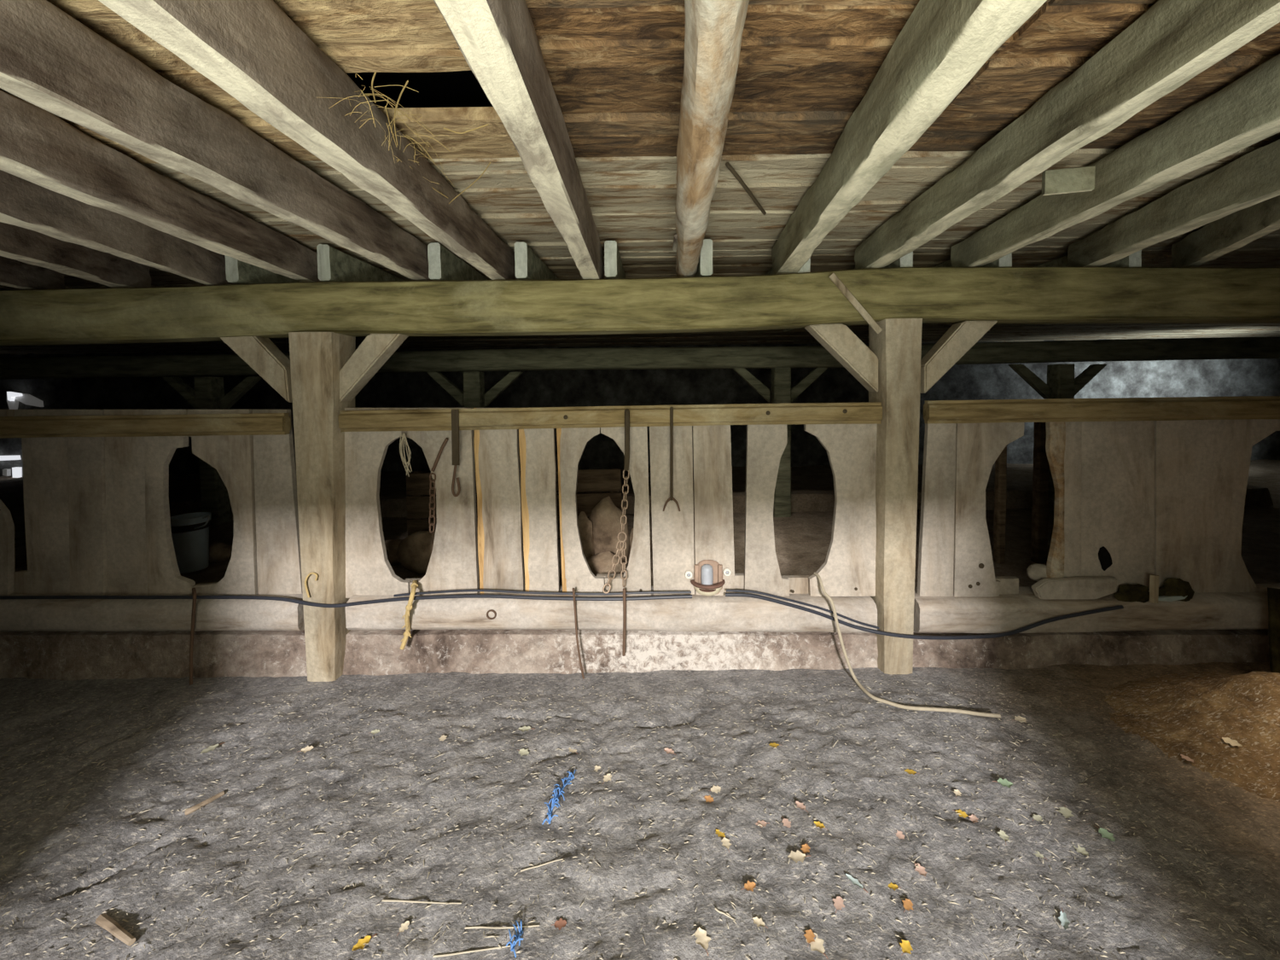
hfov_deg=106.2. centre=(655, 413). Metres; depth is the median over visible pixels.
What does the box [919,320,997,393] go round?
knee brace
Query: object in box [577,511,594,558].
stone
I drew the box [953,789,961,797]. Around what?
fallen leaf
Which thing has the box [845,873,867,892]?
fallen leaf
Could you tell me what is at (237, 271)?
joist
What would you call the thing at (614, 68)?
ceiling
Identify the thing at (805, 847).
fallen leaf
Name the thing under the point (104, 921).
wood block
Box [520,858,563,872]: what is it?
stalk
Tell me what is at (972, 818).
fallen leaf
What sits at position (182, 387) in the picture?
knee brace
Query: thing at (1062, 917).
fallen leaf
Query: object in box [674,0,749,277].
joist
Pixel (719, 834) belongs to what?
fallen leaf
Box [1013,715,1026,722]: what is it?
fallen leaf
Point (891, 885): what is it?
fallen leaf
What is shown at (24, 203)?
joist
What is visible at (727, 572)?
washer
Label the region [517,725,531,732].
fallen leaf
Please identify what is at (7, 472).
window
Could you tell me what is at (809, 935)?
fallen leaf
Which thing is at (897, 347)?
timber post
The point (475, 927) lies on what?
stalk
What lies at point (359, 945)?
fallen leaf
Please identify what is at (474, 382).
post
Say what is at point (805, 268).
joist
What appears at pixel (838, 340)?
knee brace
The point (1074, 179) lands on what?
batten
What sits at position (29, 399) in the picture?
window
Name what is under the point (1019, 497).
curb
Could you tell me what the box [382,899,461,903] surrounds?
stalk
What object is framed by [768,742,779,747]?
fallen leaf
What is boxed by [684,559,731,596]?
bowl
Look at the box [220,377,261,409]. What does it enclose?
knee brace
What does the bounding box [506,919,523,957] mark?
twine
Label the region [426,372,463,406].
knee brace
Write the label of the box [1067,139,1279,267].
joist
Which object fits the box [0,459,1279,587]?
floor
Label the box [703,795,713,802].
fallen leaf
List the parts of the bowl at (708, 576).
plate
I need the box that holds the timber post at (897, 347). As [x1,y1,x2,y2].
[868,318,922,674]
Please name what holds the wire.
hanging from the wall at (508, 503)
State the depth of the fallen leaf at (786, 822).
1.61 m
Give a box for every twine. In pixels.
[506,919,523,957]
[541,769,576,824]
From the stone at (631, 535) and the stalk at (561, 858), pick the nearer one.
the stalk at (561, 858)
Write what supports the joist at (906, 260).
on the beam at (932, 294)
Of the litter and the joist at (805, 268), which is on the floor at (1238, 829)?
the litter
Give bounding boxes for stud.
[993,445,1006,564]
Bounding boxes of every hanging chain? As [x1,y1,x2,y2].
[428,437,448,533]
[602,408,629,656]
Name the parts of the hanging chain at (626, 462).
tail rod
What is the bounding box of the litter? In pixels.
[0,680,1278,959]
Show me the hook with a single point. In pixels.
(310, 573)
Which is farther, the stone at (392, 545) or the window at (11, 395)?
the window at (11, 395)
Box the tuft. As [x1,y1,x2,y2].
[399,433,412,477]
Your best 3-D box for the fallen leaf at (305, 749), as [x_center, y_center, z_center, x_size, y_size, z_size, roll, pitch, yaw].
[-1.433,1.377,1.971,0.049,0.008,0.038,0,3,14]
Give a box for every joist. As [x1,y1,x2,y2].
[0,0,432,280]
[0,89,321,282]
[0,169,234,285]
[0,221,151,287]
[0,256,65,289]
[98,0,515,279]
[224,255,299,284]
[316,244,405,281]
[427,242,488,280]
[433,0,603,279]
[514,241,558,279]
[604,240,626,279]
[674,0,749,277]
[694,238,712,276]
[727,257,810,332]
[771,0,1047,274]
[783,250,913,331]
[846,252,1012,326]
[854,0,1279,268]
[922,250,1141,324]
[950,53,1279,267]
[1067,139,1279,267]
[1171,195,1279,267]
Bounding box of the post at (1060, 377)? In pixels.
[1047,363,1074,513]
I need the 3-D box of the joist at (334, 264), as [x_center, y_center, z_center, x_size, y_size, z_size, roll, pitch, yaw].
[-1.667,-0.805,3.557,0.066,0.184,2.320,-1,3,-1]
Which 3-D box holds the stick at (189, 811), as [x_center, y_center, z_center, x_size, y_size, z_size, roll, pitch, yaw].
[-1.630,1.409,1.739,0.026,0.028,0.111,1,3,29]
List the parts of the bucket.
handle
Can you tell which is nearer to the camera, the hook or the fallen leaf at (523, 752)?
the fallen leaf at (523, 752)
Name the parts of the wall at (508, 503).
rail, sill, rail, sill, sill, rail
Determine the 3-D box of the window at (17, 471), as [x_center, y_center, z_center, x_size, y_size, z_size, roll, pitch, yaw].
[-10.719,1.026,8.071,0.103,0.244,0.050,-1,3,0]
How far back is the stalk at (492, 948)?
1.27 m
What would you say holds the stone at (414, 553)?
on the floor at (802, 539)
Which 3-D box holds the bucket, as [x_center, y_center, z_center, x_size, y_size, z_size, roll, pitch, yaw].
[-3.391,0.948,3.558,0.345,0.414,0.240,-1,3,0]
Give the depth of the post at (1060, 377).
4.79 m
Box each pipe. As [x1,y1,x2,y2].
[0,593,692,607]
[393,589,691,596]
[725,593,1123,639]
[726,589,879,628]
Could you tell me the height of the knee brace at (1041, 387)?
0.355 m
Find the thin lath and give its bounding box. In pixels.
[828,273,882,334]
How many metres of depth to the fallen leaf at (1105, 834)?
1.56 m
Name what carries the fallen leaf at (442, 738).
on the floor at (1238, 829)
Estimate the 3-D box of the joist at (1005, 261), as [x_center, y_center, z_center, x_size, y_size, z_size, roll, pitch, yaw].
[1.748,-0.849,3.557,0.066,0.184,2.320,-1,3,0]
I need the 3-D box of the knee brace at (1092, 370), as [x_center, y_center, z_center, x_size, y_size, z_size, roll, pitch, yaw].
[4.367,-0.325,4.873,0.366,0.347,0.080,-1,3,0]
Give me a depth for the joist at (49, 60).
1.14 m
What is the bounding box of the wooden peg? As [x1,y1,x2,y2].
[1149,574,1159,603]
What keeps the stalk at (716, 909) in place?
on the floor at (1238, 829)
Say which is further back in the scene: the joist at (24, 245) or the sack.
the sack
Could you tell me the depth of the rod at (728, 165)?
1.75 m
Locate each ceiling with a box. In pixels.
[0,0,1279,354]
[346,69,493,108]
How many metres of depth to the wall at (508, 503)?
2.51 m
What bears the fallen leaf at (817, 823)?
on the floor at (1238, 829)
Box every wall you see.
[0,338,1279,476]
[0,395,1279,633]
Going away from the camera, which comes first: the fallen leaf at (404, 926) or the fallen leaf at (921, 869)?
the fallen leaf at (404, 926)
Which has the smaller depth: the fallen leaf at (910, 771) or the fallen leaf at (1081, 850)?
the fallen leaf at (1081, 850)
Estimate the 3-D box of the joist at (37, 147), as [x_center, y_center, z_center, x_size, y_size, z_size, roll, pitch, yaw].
[-1.599,-0.693,0.804,0.092,0.187,3.557,-1,3,-7]
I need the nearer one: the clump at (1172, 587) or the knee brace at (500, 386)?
the clump at (1172, 587)
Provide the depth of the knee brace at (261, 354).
2.44 m
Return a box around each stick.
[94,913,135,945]
[184,791,224,815]
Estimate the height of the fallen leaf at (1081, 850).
0.007 m
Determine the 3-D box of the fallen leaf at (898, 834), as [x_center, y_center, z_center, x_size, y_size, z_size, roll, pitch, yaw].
[0.805,1.391,1.591,0.032,0.005,0.048,-1,3,0]
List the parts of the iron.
rod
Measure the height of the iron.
0.538 m
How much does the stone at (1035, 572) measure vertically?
0.098 m
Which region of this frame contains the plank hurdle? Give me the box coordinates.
[405,468,621,541]
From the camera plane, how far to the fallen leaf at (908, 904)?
1.36 m
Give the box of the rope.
[400,580,418,649]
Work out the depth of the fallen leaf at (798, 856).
1.48 m
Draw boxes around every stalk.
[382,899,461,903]
[432,945,510,957]
[465,925,539,929]
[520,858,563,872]
[714,907,735,920]
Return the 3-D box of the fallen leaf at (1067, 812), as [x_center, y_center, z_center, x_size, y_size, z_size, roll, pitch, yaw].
[1.413,1.371,1.657,0.045,0.006,0.057,-1,3,0]
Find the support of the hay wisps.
hanging from the ceiling at (614, 68)
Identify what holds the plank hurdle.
on the floor at (802, 539)
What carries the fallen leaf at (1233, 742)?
on the heap
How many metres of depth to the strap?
2.42 m
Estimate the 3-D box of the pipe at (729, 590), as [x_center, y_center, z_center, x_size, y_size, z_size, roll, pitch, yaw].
[0.745,0.990,2.437,0.769,0.206,0.025,-1,3,1]
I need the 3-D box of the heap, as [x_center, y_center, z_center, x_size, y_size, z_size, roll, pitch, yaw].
[2.667,1.258,1.923,1.800,0.275,1.030,-1,3,0]
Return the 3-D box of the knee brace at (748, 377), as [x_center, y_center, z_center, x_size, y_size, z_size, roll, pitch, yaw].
[0.971,-0.290,4.872,0.371,0.355,0.080,-1,3,0]
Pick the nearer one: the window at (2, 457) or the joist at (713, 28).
the joist at (713, 28)
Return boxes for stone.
[209,541,232,563]
[384,538,402,566]
[396,529,435,574]
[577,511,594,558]
[586,551,627,575]
[627,527,652,561]
[1026,564,1047,581]
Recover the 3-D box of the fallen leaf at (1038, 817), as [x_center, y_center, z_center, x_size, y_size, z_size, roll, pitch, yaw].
[1.293,1.373,1.630,0.038,0.004,0.028,0,3,14]
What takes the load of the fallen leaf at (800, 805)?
on the floor at (1238, 829)
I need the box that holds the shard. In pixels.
[1158,595,1187,601]
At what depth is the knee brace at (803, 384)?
4.83 m
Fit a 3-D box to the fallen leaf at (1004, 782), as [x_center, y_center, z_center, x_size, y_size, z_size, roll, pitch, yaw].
[1.277,1.355,1.764,0.046,0.008,0.050,-2,3,-29]
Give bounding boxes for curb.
[0,628,1269,680]
[168,484,1273,519]
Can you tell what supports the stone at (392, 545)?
on the floor at (802, 539)
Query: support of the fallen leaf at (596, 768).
on the floor at (1238, 829)
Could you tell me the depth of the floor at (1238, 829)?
1.64 m
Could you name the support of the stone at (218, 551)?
on the floor at (802, 539)
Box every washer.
[684,570,692,578]
[722,567,731,575]
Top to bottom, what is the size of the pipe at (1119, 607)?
0.250 m
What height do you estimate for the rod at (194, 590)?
0.467 m
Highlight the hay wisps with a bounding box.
[325,71,490,203]
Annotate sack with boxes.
[588,495,629,562]
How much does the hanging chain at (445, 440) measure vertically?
0.497 m
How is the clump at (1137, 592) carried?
on the wall at (508, 503)
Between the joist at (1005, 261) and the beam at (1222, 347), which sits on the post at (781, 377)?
the beam at (1222, 347)
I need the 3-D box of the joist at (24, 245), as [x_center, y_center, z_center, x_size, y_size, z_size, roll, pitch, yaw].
[-2.172,-0.673,0.805,0.086,0.214,3.712,-2,3,-18]
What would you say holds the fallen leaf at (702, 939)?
on the floor at (1238, 829)
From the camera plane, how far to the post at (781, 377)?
4.82 m
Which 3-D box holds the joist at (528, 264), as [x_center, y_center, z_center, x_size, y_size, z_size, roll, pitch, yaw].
[-0.656,-0.817,3.557,0.067,0.184,2.320,-1,3,1]
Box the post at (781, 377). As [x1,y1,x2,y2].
[771,366,791,517]
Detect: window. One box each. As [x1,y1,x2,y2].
[0,455,21,460]
[2,468,11,476]
[6,391,23,401]
[6,392,43,409]
[11,466,22,477]
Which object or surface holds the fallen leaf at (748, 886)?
on the floor at (1238, 829)
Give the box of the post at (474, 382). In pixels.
[462,371,485,517]
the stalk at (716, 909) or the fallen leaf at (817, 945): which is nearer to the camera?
the fallen leaf at (817, 945)
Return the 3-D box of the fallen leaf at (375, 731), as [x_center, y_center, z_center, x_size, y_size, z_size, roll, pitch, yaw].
[-1.216,1.379,2.082,0.040,0.006,0.030,0,3,24]
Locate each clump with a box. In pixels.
[1114,583,1149,603]
[1158,578,1194,601]
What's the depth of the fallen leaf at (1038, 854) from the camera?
1.52 m
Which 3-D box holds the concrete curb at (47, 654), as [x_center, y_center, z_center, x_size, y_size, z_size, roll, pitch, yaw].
[0.117,1.280,2.624,9.400,0.351,0.309,-1,3,0]
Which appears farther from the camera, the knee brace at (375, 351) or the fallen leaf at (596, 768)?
the knee brace at (375, 351)
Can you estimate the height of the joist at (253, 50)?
0.203 m
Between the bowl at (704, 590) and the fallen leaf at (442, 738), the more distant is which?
the bowl at (704, 590)
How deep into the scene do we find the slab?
2.49 m
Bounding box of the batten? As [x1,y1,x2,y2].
[1041,165,1095,195]
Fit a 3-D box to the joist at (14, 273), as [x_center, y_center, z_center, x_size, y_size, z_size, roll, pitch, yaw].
[-2.635,-0.661,0.805,0.086,0.222,3.713,-2,3,-18]
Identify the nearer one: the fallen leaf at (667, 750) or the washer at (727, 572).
the fallen leaf at (667, 750)
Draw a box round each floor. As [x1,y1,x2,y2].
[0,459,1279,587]
[0,662,1279,959]
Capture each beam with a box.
[0,267,1279,346]
[0,337,1279,379]
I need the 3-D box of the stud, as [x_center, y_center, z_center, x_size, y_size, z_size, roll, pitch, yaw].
[2.535,0.523,3.527,0.064,1.180,0.064,-1,3,0]
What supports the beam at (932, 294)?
on the timber post at (897, 347)
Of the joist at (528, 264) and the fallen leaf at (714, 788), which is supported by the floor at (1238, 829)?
the fallen leaf at (714, 788)
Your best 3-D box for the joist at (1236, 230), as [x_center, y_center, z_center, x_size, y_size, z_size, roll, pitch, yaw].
[1.806,-0.746,0.804,0.094,0.170,4.064,1,3,30]
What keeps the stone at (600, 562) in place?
on the floor at (802, 539)
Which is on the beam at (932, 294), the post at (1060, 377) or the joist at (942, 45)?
the joist at (942, 45)
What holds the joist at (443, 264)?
on the beam at (932, 294)
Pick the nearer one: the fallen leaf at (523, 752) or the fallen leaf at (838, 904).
the fallen leaf at (838, 904)
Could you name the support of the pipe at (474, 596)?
attached to the wall at (508, 503)
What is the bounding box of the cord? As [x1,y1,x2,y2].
[814,572,1000,717]
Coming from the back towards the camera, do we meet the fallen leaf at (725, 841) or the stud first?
the stud
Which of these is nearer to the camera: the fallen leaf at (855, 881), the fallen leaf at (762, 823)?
the fallen leaf at (855, 881)
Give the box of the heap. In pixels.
[1104,670,1279,802]
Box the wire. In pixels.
[572,587,584,679]
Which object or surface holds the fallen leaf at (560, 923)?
on the floor at (1238, 829)
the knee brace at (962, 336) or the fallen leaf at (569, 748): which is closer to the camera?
the fallen leaf at (569, 748)
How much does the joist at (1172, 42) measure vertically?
0.170 m
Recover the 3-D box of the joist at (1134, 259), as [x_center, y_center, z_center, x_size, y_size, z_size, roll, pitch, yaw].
[2.386,-0.857,3.557,0.067,0.185,2.320,-1,3,-1]
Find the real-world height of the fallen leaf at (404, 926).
0.005 m
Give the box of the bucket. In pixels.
[170,512,211,573]
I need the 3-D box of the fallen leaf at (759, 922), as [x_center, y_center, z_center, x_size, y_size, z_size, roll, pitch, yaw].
[0.284,1.378,1.302,0.037,0.005,0.028,-1,3,0]
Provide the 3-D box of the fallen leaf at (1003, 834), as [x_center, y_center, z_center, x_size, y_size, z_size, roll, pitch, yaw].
[1.135,1.380,1.565,0.038,0.007,0.037,-2,3,-23]
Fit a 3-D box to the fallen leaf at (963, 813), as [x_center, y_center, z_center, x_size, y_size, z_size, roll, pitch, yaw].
[1.058,1.389,1.667,0.041,0.005,0.034,-1,3,0]
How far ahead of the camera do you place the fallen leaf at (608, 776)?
1.83 m
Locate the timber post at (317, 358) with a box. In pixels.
[288,331,355,681]
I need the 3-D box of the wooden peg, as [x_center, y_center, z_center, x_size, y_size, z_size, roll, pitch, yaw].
[2.557,0.899,2.462,0.048,0.142,0.034,-3,3,-42]
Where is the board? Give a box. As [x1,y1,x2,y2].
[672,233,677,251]
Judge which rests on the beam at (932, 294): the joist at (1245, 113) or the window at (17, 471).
the joist at (1245, 113)
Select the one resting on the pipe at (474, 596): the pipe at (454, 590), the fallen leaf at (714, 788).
the pipe at (454, 590)
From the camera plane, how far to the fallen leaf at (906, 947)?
1.26 m
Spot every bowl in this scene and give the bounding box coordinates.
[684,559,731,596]
[693,586,721,596]
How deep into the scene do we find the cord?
2.21 m
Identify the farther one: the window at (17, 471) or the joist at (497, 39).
the window at (17, 471)
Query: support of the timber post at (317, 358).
on the floor at (1238, 829)
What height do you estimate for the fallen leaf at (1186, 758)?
0.005 m
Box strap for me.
[451,409,460,496]
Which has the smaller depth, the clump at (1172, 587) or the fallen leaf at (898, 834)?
the fallen leaf at (898, 834)
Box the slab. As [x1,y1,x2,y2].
[1031,576,1117,599]
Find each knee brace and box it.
[162,377,195,407]
[220,336,292,402]
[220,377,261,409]
[339,333,408,402]
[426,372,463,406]
[484,372,523,406]
[733,367,769,401]
[791,367,827,401]
[804,323,878,392]
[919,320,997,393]
[1008,364,1049,398]
[1074,364,1106,395]
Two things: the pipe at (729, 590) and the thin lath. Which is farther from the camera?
the pipe at (729, 590)
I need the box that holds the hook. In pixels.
[304,572,318,597]
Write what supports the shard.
on the wall at (508, 503)
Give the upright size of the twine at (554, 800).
0.048 m
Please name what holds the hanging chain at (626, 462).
hanging from the wall at (508, 503)
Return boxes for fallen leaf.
[200,742,224,753]
[296,745,313,752]
[352,933,377,950]
[369,729,379,734]
[396,920,409,936]
[438,734,447,741]
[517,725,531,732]
[518,748,529,756]
[550,918,566,930]
[568,747,577,753]
[593,765,600,771]
[602,773,611,784]
[663,747,676,755]
[694,927,710,956]
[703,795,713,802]
[709,785,721,793]
[715,829,725,837]
[721,837,732,852]
[740,880,756,891]
[752,916,767,928]
[755,820,769,827]
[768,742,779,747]
[781,817,791,827]
[787,849,809,862]
[795,801,808,812]
[800,843,810,854]
[803,929,815,947]
[805,932,828,959]
[814,820,826,829]
[832,896,844,913]
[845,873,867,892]
[886,882,900,890]
[895,829,905,839]
[899,939,913,955]
[901,898,913,912]
[904,768,919,774]
[913,861,927,877]
[952,808,968,817]
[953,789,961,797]
[968,814,978,823]
[992,778,1012,788]
[997,830,1009,843]
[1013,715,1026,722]
[1032,814,1042,821]
[1033,851,1045,858]
[1058,804,1073,818]
[1058,907,1070,930]
[1073,843,1088,855]
[1095,826,1115,842]
[1180,754,1197,765]
[1215,735,1242,746]
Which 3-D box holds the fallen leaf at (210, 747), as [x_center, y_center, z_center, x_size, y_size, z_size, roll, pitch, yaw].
[-1.842,1.388,1.995,0.051,0.007,0.068,-1,3,0]
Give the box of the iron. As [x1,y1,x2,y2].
[663,407,680,511]
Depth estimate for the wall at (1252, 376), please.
8.09 m
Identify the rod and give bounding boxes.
[189,587,196,685]
[725,162,766,215]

